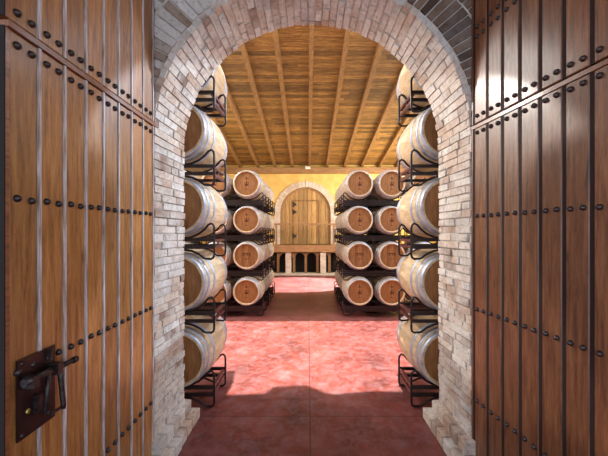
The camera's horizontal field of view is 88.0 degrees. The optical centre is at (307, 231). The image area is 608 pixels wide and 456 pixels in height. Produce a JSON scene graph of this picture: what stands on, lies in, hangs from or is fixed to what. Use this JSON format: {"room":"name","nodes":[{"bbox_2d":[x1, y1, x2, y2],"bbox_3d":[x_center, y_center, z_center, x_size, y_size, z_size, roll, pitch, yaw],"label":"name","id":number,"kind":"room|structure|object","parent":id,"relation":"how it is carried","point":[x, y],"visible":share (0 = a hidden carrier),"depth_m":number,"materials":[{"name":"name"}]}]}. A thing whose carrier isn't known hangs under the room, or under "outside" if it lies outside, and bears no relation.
{"room":"wine cellar","nodes":[
{"label":"wine cellar","id":0,"kind":"room"},
{"bbox_2d":[200,165,409,244],"bbox_3d":[0.000,-0.780,15.175,10.400,5.420,0.350,0,0,0],"label":"wall","id":1,"kind":"structure","parent":0,"point":[277,183],"depth_m":15.00,"materials":[{"name":"yellow paint"}]},
{"bbox_2d":[280,187,330,243],"bbox_3d":[-0.120,-0.772,15.075,2.390,2.705,0.130,0,0,0],"label":"door","id":2,"kind":"structure","parent":1,"relation":"in","point":[289,208],"depth_m":15.08,"materials":[{"name":"brown wood"}]},
{"bbox_2d":[274,181,336,243],"bbox_3d":[-0.120,-0.915,14.974,2.980,3.010,0.048,0,0,0],"label":"arch","id":3,"kind":"object","parent":1,"relation":"attached to","point":[286,191],"visible":0.84,"depth_m":14.95,"materials":[{"name":"brick"}]},
{"bbox_2d":[178,275,446,455],"bbox_3d":[0.000,2.030,7.000,14.000,0.200,18.000,0,0,0],"label":"floor","id":4,"kind":"structure","parent":0,"point":[304,377],"depth_m":3.86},
{"bbox_2d":[151,399,199,455],"bbox_3d":[-1.241,1.817,2.885,0.248,0.226,0.800,0,0,0],"label":"plinth","id":5,"kind":"object","parent":4,"relation":"on","point":[170,439],"visible":0.72,"depth_m":2.81,"materials":[{"name":"stone"}]},
{"bbox_2d":[184,353,225,406],"bbox_3d":[-1.740,1.722,3.700,1.441,0.416,0.498,0,0,0],"label":"rack","id":6,"kind":"object","parent":4,"relation":"on","point":[221,375],"visible":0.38,"depth_m":3.46,"materials":[{"name":"metal"}]},
{"bbox_2d":[183,313,226,386],"bbox_3d":[-1.380,1.341,3.775,0.690,0.702,0.940,0,0,0],"label":"wine barrel","id":7,"kind":"object","parent":6,"relation":"on","point":[202,350],"visible":0.53,"depth_m":3.39,"materials":[{"name":"brown wood"}]},
{"bbox_2d":[183,288,225,333],"bbox_3d":[-1.740,0.912,3.700,1.441,0.416,0.498,0,0,0],"label":"rack","id":8,"kind":"object","parent":7,"relation":"on","point":[196,311],"visible":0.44,"depth_m":3.46,"materials":[{"name":"metal"}]},
{"bbox_2d":[183,249,226,309],"bbox_3d":[-1.380,0.531,3.775,0.690,0.702,0.940,0,0,0],"label":"wine barrel","id":9,"kind":"object","parent":8,"relation":"on","point":[203,279],"visible":0.56,"depth_m":3.38,"materials":[{"name":"brown wood"}]},
{"bbox_2d":[183,222,225,259],"bbox_3d":[-1.740,0.102,3.700,1.441,0.416,0.498,0,0,0],"label":"rack","id":10,"kind":"object","parent":9,"relation":"on","point":[187,247],"visible":0.29,"depth_m":3.46,"materials":[{"name":"metal"}]},
{"bbox_2d":[183,178,226,237],"bbox_3d":[-1.380,-0.279,3.775,0.690,0.702,0.940,0,0,0],"label":"wine barrel","id":11,"kind":"object","parent":10,"relation":"on","point":[204,205],"visible":0.59,"depth_m":3.37,"materials":[{"name":"brown wood"}]},
{"bbox_2d":[183,149,225,191],"bbox_3d":[-1.740,-0.708,3.700,1.441,0.416,0.498,0,0,0],"label":"rack","id":12,"kind":"object","parent":11,"relation":"on","point":[216,173],"visible":0.28,"depth_m":3.46,"materials":[{"name":"metal"}]},
{"bbox_2d":[183,106,226,171],"bbox_3d":[-1.380,-1.089,3.775,0.690,0.702,0.940,0,0,0],"label":"wine barrel","id":13,"kind":"object","parent":12,"relation":"on","point":[202,134],"visible":0.52,"depth_m":3.39,"materials":[{"name":"brown wood"}]},
{"bbox_2d":[193,75,225,126],"bbox_3d":[-1.740,-1.518,3.700,1.441,0.416,0.498,0,0,0],"label":"rack","id":14,"kind":"object","parent":13,"relation":"on","point":[217,106],"visible":0.23,"depth_m":3.58,"materials":[{"name":"metal"}]},
{"bbox_2d":[194,64,226,112],"bbox_3d":[-1.380,-1.899,3.775,0.690,0.702,0.940,0,0,0],"label":"wine barrel","id":15,"kind":"object","parent":14,"relation":"on","point":[218,74],"visible":0.15,"depth_m":3.77,"materials":[{"name":"brown wood"}]},
{"bbox_2d":[201,294,265,315],"bbox_3d":[-1.740,1.722,7.480,1.441,0.416,0.498,0,0,0],"label":"rack","id":16,"kind":"object","parent":4,"relation":"on","point":[259,305],"visible":0.51,"depth_m":7.23,"materials":[{"name":"metal"}]},
{"bbox_2d":[208,276,235,301],"bbox_3d":[-2.100,1.341,7.500,0.690,0.702,0.940,0,0,0],"label":"wine barrel","id":17,"kind":"object","parent":16,"relation":"on","point":[229,285],"visible":0.27,"depth_m":7.12,"materials":[{"name":"brown wood"}]},
{"bbox_2d":[233,276,264,304],"bbox_3d":[-1.380,1.341,7.500,0.690,0.702,0.940,0,0,0],"label":"wine barrel","id":18,"kind":"object","parent":16,"relation":"on","point":[247,290],"visible":0.84,"depth_m":7.07,"materials":[{"name":"brown wood"}]},
{"bbox_2d":[226,261,265,280],"bbox_3d":[-1.740,0.912,7.480,1.441,0.416,0.498,0,0,0],"label":"rack","id":19,"kind":"object","parent":18,"relation":"on","point":[233,272],"visible":0.55,"depth_m":7.24,"materials":[{"name":"metal"}]},
{"bbox_2d":[209,241,234,265],"bbox_3d":[-2.100,0.531,7.500,0.690,0.702,0.940,0,0,0],"label":"wine barrel","id":20,"kind":"object","parent":19,"relation":"on","point":[228,258],"visible":0.28,"depth_m":7.14,"materials":[{"name":"brown wood"}]},
{"bbox_2d":[233,241,264,269],"bbox_3d":[-1.380,0.531,7.500,0.690,0.702,0.940,0,0,0],"label":"wine barrel","id":21,"kind":"object","parent":19,"relation":"on","point":[247,255],"visible":0.92,"depth_m":7.07,"materials":[{"name":"brown wood"}]},
{"bbox_2d":[201,228,265,244],"bbox_3d":[-1.740,0.102,7.480,1.441,0.416,0.498,0,0,0],"label":"rack","id":22,"kind":"object","parent":21,"relation":"on","point":[253,237],"visible":0.68,"depth_m":7.23,"materials":[{"name":"metal"}]},
{"bbox_2d":[215,208,234,234],"bbox_3d":[-2.100,-0.279,7.500,0.690,0.702,0.940,0,0,0],"label":"wine barrel","id":23,"kind":"object","parent":22,"relation":"on","point":[228,222],"visible":0.26,"depth_m":7.21,"materials":[{"name":"brown wood"}]},
{"bbox_2d":[233,206,264,234],"bbox_3d":[-1.380,-0.279,7.500,0.690,0.702,0.940,0,0,0],"label":"wine barrel","id":24,"kind":"object","parent":22,"relation":"on","point":[247,220],"visible":0.94,"depth_m":7.07,"materials":[{"name":"brown wood"}]},
{"bbox_2d":[223,192,265,211],"bbox_3d":[-1.740,-0.708,7.480,1.441,0.416,0.498,0,0,0],"label":"rack","id":25,"kind":"object","parent":24,"relation":"on","point":[245,202],"visible":0.51,"depth_m":7.23,"materials":[{"name":"metal"}]},
{"bbox_2d":[202,174,235,199],"bbox_3d":[-2.100,-1.089,7.500,0.690,0.702,0.940,0,0,0],"label":"wine barrel","id":26,"kind":"object","parent":25,"relation":"on","point":[229,190],"visible":0.26,"depth_m":7.09,"materials":[{"name":"brown wood"}]},
{"bbox_2d":[233,170,264,199],"bbox_3d":[-1.380,-1.089,7.500,0.690,0.702,0.940,0,0,0],"label":"wine barrel","id":27,"kind":"object","parent":25,"relation":"on","point":[247,184],"visible":0.95,"depth_m":7.07,"materials":[{"name":"brown wood"}]},
{"bbox_2d":[228,287,270,305],"bbox_3d":[-1.740,1.722,8.480,1.441,0.416,0.498,0,0,0],"label":"rack","id":28,"kind":"object","parent":4,"relation":"on","point":[268,295],"visible":0.18,"depth_m":8.23,"materials":[{"name":"metal"}]},
{"bbox_2d":[262,272,269,290],"bbox_3d":[-1.380,1.341,8.500,0.690,0.702,0.940,0,0,0],"label":"wine barrel","id":29,"kind":"object","parent":28,"relation":"on","point":[267,278],"visible":0.17,"depth_m":8.24,"materials":[{"name":"brown wood"}]},
{"bbox_2d":[227,258,270,274],"bbox_3d":[-1.740,0.912,8.480,1.441,0.416,0.498,0,0,0],"label":"rack","id":30,"kind":"object","parent":29,"relation":"on","point":[268,266],"visible":0.26,"depth_m":8.23,"materials":[{"name":"metal"}]},
{"bbox_2d":[259,241,269,260],"bbox_3d":[-1.380,0.531,8.500,0.690,0.702,0.940,0,0,0],"label":"wine barrel","id":31,"kind":"object","parent":30,"relation":"on","point":[266,246],"visible":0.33,"depth_m":8.24,"materials":[{"name":"brown wood"}]},
{"bbox_2d":[227,228,270,243],"bbox_3d":[-1.740,0.102,8.480,1.441,0.416,0.498,0,0,0],"label":"rack","id":32,"kind":"object","parent":31,"relation":"on","point":[268,236],"visible":0.35,"depth_m":8.24,"materials":[{"name":"metal"}]},
{"bbox_2d":[260,211,269,232],"bbox_3d":[-1.380,-0.279,8.500,0.690,0.702,0.940,0,0,0],"label":"wine barrel","id":33,"kind":"object","parent":32,"relation":"on","point":[267,219],"visible":0.2,"depth_m":8.24,"materials":[{"name":"brown wood"}]},
{"bbox_2d":[228,197,270,213],"bbox_3d":[-1.740,-0.708,8.480,1.441,0.416,0.498,0,0,0],"label":"rack","id":34,"kind":"object","parent":33,"relation":"on","point":[268,207],"visible":0.25,"depth_m":8.23,"materials":[{"name":"metal"}]},
{"bbox_2d":[260,182,269,200],"bbox_3d":[-1.380,-1.089,8.500,0.690,0.702,0.940,0,0,0],"label":"wine barrel","id":35,"kind":"object","parent":34,"relation":"on","point":[267,190],"visible":0.16,"depth_m":8.24,"materials":[{"name":"brown wood"}]},
{"bbox_2d":[265,281,274,297],"bbox_3d":[-1.740,1.722,9.480,1.441,0.416,0.498,0,0,0],"label":"rack","id":36,"kind":"object","parent":4,"relation":"on","point":[272,287],"visible":0.18,"depth_m":9.24,"materials":[{"name":"metal"}]},
{"bbox_2d":[267,268,273,283],"bbox_3d":[-1.380,1.341,9.500,0.690,0.702,0.940,0,0,0],"label":"wine barrel","id":37,"kind":"object","parent":36,"relation":"on","point":[271,274],"visible":0.23,"depth_m":9.24,"materials":[{"name":"brown wood"}]},
{"bbox_2d":[263,255,274,269],"bbox_3d":[-1.740,0.912,9.480,1.441,0.416,0.498,0,0,0],"label":"rack","id":38,"kind":"object","parent":37,"relation":"on","point":[272,261],"visible":0.21,"depth_m":9.24,"materials":[{"name":"metal"}]},
{"bbox_2d":[266,240,273,257],"bbox_3d":[-1.380,0.531,9.500,0.690,0.702,0.940,0,0,0],"label":"wine barrel","id":39,"kind":"object","parent":38,"relation":"on","point":[271,246],"visible":0.19,"depth_m":9.24,"materials":[{"name":"brown wood"}]},
{"bbox_2d":[236,229,274,242],"bbox_3d":[-1.740,0.102,9.480,1.441,0.416,0.498,0,0,0],"label":"rack","id":40,"kind":"object","parent":39,"relation":"on","point":[272,235],"visible":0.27,"depth_m":9.26,"materials":[{"name":"metal"}]},
{"bbox_2d":[266,214,273,233],"bbox_3d":[-1.380,-0.279,9.500,0.690,0.702,0.940,0,0,0],"label":"wine barrel","id":41,"kind":"object","parent":40,"relation":"on","point":[271,226],"visible":0.24,"depth_m":9.25,"materials":[{"name":"brown wood"}]},
{"bbox_2d":[264,201,274,215],"bbox_3d":[-1.740,-0.708,9.480,1.441,0.416,0.498,0,0,0],"label":"rack","id":42,"kind":"object","parent":41,"relation":"on","point":[272,208],"visible":0.22,"depth_m":9.24,"materials":[{"name":"metal"}]},
{"bbox_2d":[266,187,273,204],"bbox_3d":[-1.380,-1.089,9.500,0.690,0.702,0.940,0,0,0],"label":"wine barrel","id":43,"kind":"object","parent":42,"relation":"on","point":[271,197],"visible":0.2,"depth_m":9.25,"materials":[{"name":"brown wood"}]},
{"bbox_2d":[274,272,334,274],"bbox_3d":[0.000,1.895,14.300,7.200,0.070,0.600,0,0,0],"label":"kerb","id":44,"kind":"object","parent":4,"relation":"on","point":[275,273],"visible":0.29,"depth_m":14.12,"materials":[{"name":"stone"}]},
{"bbox_2d":[269,223,365,272],"bbox_3d":[0.000,0.770,14.490,7.200,2.320,0.900,0,0,0],"label":"balcony","id":45,"kind":"object","parent":4,"relation":"on","point":[306,258],"visible":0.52,"depth_m":14.22,"materials":[{"name":"brown wood"}]},
{"bbox_2d":[334,281,341,297],"bbox_3d":[1.520,1.722,9.480,1.441,0.416,0.498,0,0,0],"label":"rack","id":46,"kind":"object","parent":4,"relation":"on","point":[335,287],"visible":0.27,"depth_m":9.24,"materials":[{"name":"metal"}]},
{"bbox_2d":[335,270,340,283],"bbox_3d":[1.160,1.341,9.500,0.690,0.702,0.940,0,0,0],"label":"wine barrel","id":47,"kind":"object","parent":46,"relation":"on","point":[336,272],"visible":0.09,"depth_m":9.24,"materials":[{"name":"brown wood"}]},
{"bbox_2d":[334,255,371,269],"bbox_3d":[1.520,0.912,9.480,1.441,0.416,0.498,0,0,0],"label":"rack","id":48,"kind":"object","parent":47,"relation":"on","point":[335,261],"visible":0.2,"depth_m":9.24,"materials":[{"name":"metal"}]},
{"bbox_2d":[335,240,342,256],"bbox_3d":[1.160,0.531,9.500,0.690,0.702,0.940,0,0,0],"label":"wine barrel","id":49,"kind":"object","parent":48,"relation":"on","point":[337,244],"visible":0.2,"depth_m":9.24,"materials":[{"name":"brown wood"}]},
{"bbox_2d":[334,228,371,241],"bbox_3d":[1.520,0.102,9.480,1.441,0.416,0.498,0,0,0],"label":"rack","id":50,"kind":"object","parent":49,"relation":"on","point":[335,235],"visible":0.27,"depth_m":9.24,"materials":[{"name":"metal"}]},
{"bbox_2d":[335,215,340,232],"bbox_3d":[1.160,-0.279,9.500,0.690,0.702,0.940,0,0,0],"label":"wine barrel","id":51,"kind":"object","parent":50,"relation":"on","point":[337,217],"visible":0.2,"depth_m":9.24,"materials":[{"name":"brown wood"}]},
{"bbox_2d":[334,201,342,215],"bbox_3d":[1.520,-0.708,9.480,1.441,0.416,0.498,0,0,0],"label":"rack","id":52,"kind":"object","parent":51,"relation":"on","point":[335,203],"visible":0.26,"depth_m":9.24,"materials":[{"name":"metal"}]},
{"bbox_2d":[335,188,340,204],"bbox_3d":[1.160,-1.089,9.500,0.690,0.702,0.940,0,0,0],"label":"wine barrel","id":53,"kind":"object","parent":52,"relation":"on","point":[336,193],"visible":0.22,"depth_m":9.24,"materials":[{"name":"brown wood"}]},
{"bbox_2d":[337,287,378,305],"bbox_3d":[1.520,1.722,8.480,1.441,0.416,0.498,0,0,0],"label":"rack","id":54,"kind":"object","parent":4,"relation":"on","point":[338,294],"visible":0.2,"depth_m":8.23,"materials":[{"name":"metal"}]},
{"bbox_2d":[338,273,344,289],"bbox_3d":[1.160,1.341,8.500,0.690,0.702,0.940,0,0,0],"label":"wine barrel","id":55,"kind":"object","parent":54,"relation":"on","point":[340,279],"visible":0.16,"depth_m":8.25,"materials":[{"name":"brown wood"}]},
{"bbox_2d":[337,258,379,274],"bbox_3d":[1.520,0.912,8.480,1.441,0.416,0.498,0,0,0],"label":"rack","id":56,"kind":"object","parent":55,"relation":"on","point":[338,265],"visible":0.23,"depth_m":8.24,"materials":[{"name":"metal"}]},
{"bbox_2d":[338,241,347,259],"bbox_3d":[1.160,0.531,8.500,0.690,0.702,0.940,0,0,0],"label":"wine barrel","id":57,"kind":"object","parent":56,"relation":"on","point":[341,246],"visible":0.18,"depth_m":8.24,"materials":[{"name":"brown wood"}]},
{"bbox_2d":[337,228,379,243],"bbox_3d":[1.520,0.102,8.480,1.441,0.416,0.498,0,0,0],"label":"rack","id":58,"kind":"object","parent":57,"relation":"on","point":[338,236],"visible":0.28,"depth_m":8.24,"materials":[{"name":"metal"}]},
{"bbox_2d":[338,212,346,232],"bbox_3d":[1.160,-0.279,8.500,0.690,0.702,0.940,0,0,0],"label":"wine barrel","id":59,"kind":"object","parent":58,"relation":"on","point":[341,214],"visible":0.2,"depth_m":8.25,"materials":[{"name":"brown wood"}]},
{"bbox_2d":[337,197,378,213],"bbox_3d":[1.520,-0.708,8.480,1.441,0.416,0.498,0,0,0],"label":"rack","id":60,"kind":"object","parent":59,"relation":"on","point":[339,205],"visible":0.22,"depth_m":8.23,"materials":[{"name":"metal"}]},
{"bbox_2d":[338,182,346,200],"bbox_3d":[1.160,-1.089,8.500,0.690,0.702,0.940,0,0,0],"label":"wine barrel","id":61,"kind":"object","parent":60,"relation":"on","point":[340,193],"visible":0.16,"depth_m":8.24,"materials":[{"name":"brown wood"}]},
{"bbox_2d":[369,211,377,233],"bbox_3d":[1.880,-0.279,8.500,0.690,0.702,0.940,0,0,0],"label":"wine barrel","id":62,"kind":"object","parent":58,"relation":"on","point":[372,212],"visible":0.09,"depth_m":8.18,"materials":[{"name":"brown wood"}]},
{"bbox_2d":[341,294,404,315],"bbox_3d":[1.520,1.722,7.480,1.441,0.416,0.498,0,0,0],"label":"rack","id":63,"kind":"object","parent":4,"relation":"on","point":[346,305],"visible":0.7,"depth_m":7.23,"materials":[{"name":"metal"}]},
{"bbox_2d":[342,276,372,304],"bbox_3d":[1.160,1.341,7.500,0.690,0.702,0.940,0,0,0],"label":"wine barrel","id":64,"kind":"object","parent":63,"relation":"on","point":[358,290],"visible":0.89,"depth_m":7.07,"materials":[{"name":"brown wood"}]},
{"bbox_2d":[341,261,396,280],"bbox_3d":[1.520,0.912,7.480,1.441,0.416,0.498,0,0,0],"label":"rack","id":65,"kind":"object","parent":64,"relation":"on","point":[367,272],"visible":0.65,"depth_m":7.24,"materials":[{"name":"metal"}]},
{"bbox_2d":[342,241,372,269],"bbox_3d":[1.160,0.531,7.500,0.690,0.702,0.940,0,0,0],"label":"wine barrel","id":66,"kind":"object","parent":65,"relation":"on","point":[358,255],"visible":0.91,"depth_m":7.07,"materials":[{"name":"brown wood"}]},
{"bbox_2d":[341,227,404,244],"bbox_3d":[1.520,0.102,7.480,1.441,0.416,0.498,0,0,0],"label":"rack","id":67,"kind":"object","parent":66,"relation":"on","point":[353,237],"visible":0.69,"depth_m":7.23,"materials":[{"name":"metal"}]},
{"bbox_2d":[342,206,372,234],"bbox_3d":[1.160,-0.279,7.500,0.690,0.702,0.940,0,0,0],"label":"wine barrel","id":68,"kind":"object","parent":67,"relation":"on","point":[358,220],"visible":0.92,"depth_m":7.07,"materials":[{"name":"brown wood"}]},
{"bbox_2d":[341,192,404,211],"bbox_3d":[1.520,-0.708,7.480,1.441,0.416,0.498,0,0,0],"label":"rack","id":69,"kind":"object","parent":68,"relation":"on","point":[355,202],"visible":0.69,"depth_m":7.23,"materials":[{"name":"metal"}]},
{"bbox_2d":[342,170,372,199],"bbox_3d":[1.160,-1.089,7.500,0.690,0.702,0.940,0,0,0],"label":"wine barrel","id":70,"kind":"object","parent":69,"relation":"on","point":[358,184],"visible":0.91,"depth_m":7.07,"materials":[{"name":"brown wood"}]},
{"bbox_2d":[371,170,404,199],"bbox_3d":[1.880,-1.089,7.500,0.690,0.702,0.940,0,0,0],"label":"wine barrel","id":71,"kind":"object","parent":69,"relation":"on","point":[385,185],"visible":0.8,"depth_m":7.07,"materials":[{"name":"brown wood"}]},
{"bbox_2d":[372,206,402,234],"bbox_3d":[1.880,-0.279,7.500,0.690,0.702,0.940,0,0,0],"label":"wine barrel","id":72,"kind":"object","parent":67,"relation":"on","point":[385,219],"visible":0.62,"depth_m":7.07,"materials":[{"name":"brown wood"}]},
{"bbox_2d":[372,241,404,269],"bbox_3d":[1.880,0.531,7.500,0.690,0.702,0.940,0,0,0],"label":"wine barrel","id":73,"kind":"object","parent":65,"relation":"on","point":[385,255],"visible":0.77,"depth_m":7.07,"materials":[{"name":"brown wood"}]},
{"bbox_2d":[371,276,404,304],"bbox_3d":[1.880,1.341,7.500,0.690,0.702,0.940,0,0,0],"label":"wine barrel","id":74,"kind":"object","parent":63,"relation":"on","point":[385,290],"visible":0.75,"depth_m":7.07,"materials":[{"name":"brown wood"}]},
{"bbox_2d":[402,297,432,308],"bbox_3d":[2.980,1.722,7.480,1.441,0.416,0.498,0,0,0],"label":"rack","id":75,"kind":"object","parent":4,"relation":"on","point":[408,306],"visible":0.07,"depth_m":7.23,"materials":[{"name":"metal"}]},
{"bbox_2d":[398,353,439,407],"bbox_3d":[1.845,1.722,3.700,1.441,0.416,0.498,0,0,0],"label":"rack","id":76,"kind":"object","parent":4,"relation":"on","point":[408,383],"visible":0.26,"depth_m":3.46,"materials":[{"name":"metal"}]},
{"bbox_2d":[397,313,439,385],"bbox_3d":[1.485,1.341,3.775,0.690,0.702,0.940,0,0,0],"label":"wine barrel","id":77,"kind":"object","parent":76,"relation":"on","point":[421,350],"visible":0.45,"depth_m":3.42,"materials":[{"name":"brown wood"}]},
{"bbox_2d":[398,289,439,333],"bbox_3d":[1.845,0.912,3.700,1.441,0.416,0.498,0,0,0],"label":"rack","id":78,"kind":"object","parent":77,"relation":"on","point":[428,311],"visible":0.27,"depth_m":3.46,"materials":[{"name":"metal"}]},
{"bbox_2d":[397,249,439,309],"bbox_3d":[1.485,0.531,3.775,0.690,0.702,0.940,0,0,0],"label":"wine barrel","id":79,"kind":"object","parent":78,"relation":"on","point":[418,278],"visible":0.52,"depth_m":3.40,"materials":[{"name":"brown wood"}]},
{"bbox_2d":[398,223,439,259],"bbox_3d":[1.845,0.102,3.700,1.441,0.416,0.498,0,0,0],"label":"rack","id":80,"kind":"object","parent":79,"relation":"on","point":[411,239],"visible":0.31,"depth_m":3.46,"materials":[{"name":"metal"}]},
{"bbox_2d":[397,178,439,237],"bbox_3d":[1.485,-0.279,3.775,0.690,0.702,0.940,0,0,0],"label":"wine barrel","id":81,"kind":"object","parent":80,"relation":"on","point":[419,205],"visible":0.46,"depth_m":3.40,"materials":[{"name":"brown wood"}]},
{"bbox_2d":[398,149,439,191],"bbox_3d":[1.845,-0.708,3.700,1.441,0.416,0.498,0,0,0],"label":"rack","id":82,"kind":"object","parent":81,"relation":"on","point":[408,173],"visible":0.29,"depth_m":3.46,"materials":[{"name":"metal"}]},
{"bbox_2d":[397,107,438,171],"bbox_3d":[1.485,-1.089,3.775,0.690,0.702,0.940,0,0,0],"label":"wine barrel","id":83,"kind":"object","parent":82,"relation":"on","point":[421,134],"visible":0.43,"depth_m":3.44,"materials":[{"name":"brown wood"}]},
{"bbox_2d":[398,75,430,126],"bbox_3d":[1.845,-1.518,3.700,1.441,0.416,0.498,0,0,0],"label":"rack","id":84,"kind":"object","parent":83,"relation":"on","point":[408,105],"visible":0.25,"depth_m":3.64,"materials":[{"name":"metal"}]},
{"bbox_2d":[397,64,430,112],"bbox_3d":[1.485,-1.899,3.775,0.690,0.702,0.940,0,0,0],"label":"wine barrel","id":85,"kind":"object","parent":84,"relation":"on","point":[403,86],"visible":0.14,"depth_m":3.79,"materials":[{"name":"brown wood"}]},
{"bbox_2d":[423,400,475,455],"bbox_3d":[1.310,1.815,2.885,0.251,0.230,0.800,0,0,0],"label":"plinth","id":86,"kind":"object","parent":4,"relation":"on","point":[452,438],"visible":0.73,"depth_m":2.81,"materials":[{"name":"stone"}]},
{"bbox_2d":[205,23,419,173],"bbox_3d":[0.000,-3.826,10.960,11.000,2.112,8.680,0,0,0],"label":"ceiling","id":87,"kind":"structure","parent":0,"point":[308,94],"depth_m":10.05,"materials":[{"name":"brown wood"}]},
{"bbox_2d":[154,0,472,436],"bbox_3d":[0.000,-1.370,2.885,10.400,6.600,0.567,0,0,0],"label":"wall","id":88,"kind":"structure","parent":0,"point":[433,38],"depth_m":2.80,"materials":[{"name":"brick"}]},
{"bbox_2d":[0,0,155,455],"bbox_3d":[-1.274,-0.251,1.959,0.142,4.338,1.292,0,0,0],"label":"door","id":89,"kind":"structure","parent":88,"relation":"in","point":[77,124],"depth_m":1.72,"materials":[{"name":"brown wood"}]},
{"bbox_2d":[471,0,607,455],"bbox_3d":[1.469,-0.251,1.969,0.095,4.338,1.292,0,0,-8],"label":"door","id":90,"kind":"structure","parent":88,"relation":"in","point":[539,129],"depth_m":1.94,"materials":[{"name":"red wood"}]},
{"bbox_3d":[3.340,1.341,7.500,0.690,0.702,0.940,0,0,0],"label":"wine barrel","id":91,"kind":"object","parent":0,"visible":0},
{"bbox_3d":[2.980,0.912,7.480,1.441,0.416,0.498,0,0,0],"label":"rack","id":92,"kind":"object","parent":91,"relation":"on","visible":0},
{"bbox_2d":[402,241,429,253],"bbox_3d":[2.620,0.531,7.500,0.690,0.702,0.940,0,0,0],"label":"wine barrel","id":93,"kind":"object","parent":92,"relation":"on","point":[406,250],"visible":0.07,"depth_m":7.23,"materials":[{"name":"brown wood"}]},
{"bbox_2d":[400,228,437,243],"bbox_3d":[2.980,0.102,7.480,1.441,0.416,0.498,0,0,0],"label":"rack","id":94,"kind":"object","parent":93,"relation":"on","point":[406,235],"visible":0.07,"depth_m":7.24,"materials":[{"name":"metal"}]},
{"bbox_3d":[3.340,-0.279,7.500,0.690,0.702,0.940,0,0,0],"label":"wine barrel","id":95,"kind":"object","parent":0,"visible":0},
{"bbox_3d":[2.980,-0.708,7.480,1.441,0.416,0.498,0,0,0],"label":"rack","id":96,"kind":"object","parent":95,"relation":"on","visible":0},
{"bbox_2d":[402,176,434,194],"bbox_3d":[2.620,-1.089,7.500,0.690,0.702,0.940,0,0,0],"label":"wine barrel","id":97,"kind":"object","parent":96,"relation":"on","point":[407,184],"visible":0.07,"depth_m":7.07,"materials":[{"name":"brown wood"}]},
{"bbox_3d":[-2.840,1.341,7.500,0.690,0.702,0.940,0,0,0],"label":"wine barrel","id":98,"kind":"object","parent":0,"visible":0},
{"bbox_3d":[-3.200,0.912,7.480,1.441,0.416,0.498,0,0,0],"label":"rack","id":99,"kind":"object","parent":98,"relation":"on","visible":0},
{"bbox_2d":[185,241,200,243],"bbox_3d":[-2.840,0.531,7.500,0.690,0.702,0.940,0,0,0],"label":"wine barrel","id":100,"kind":"object","parent":99,"relation":"on","point":[186,242],"visible":0.06,"depth_m":7.33,"materials":[{"name":"brown wood"}]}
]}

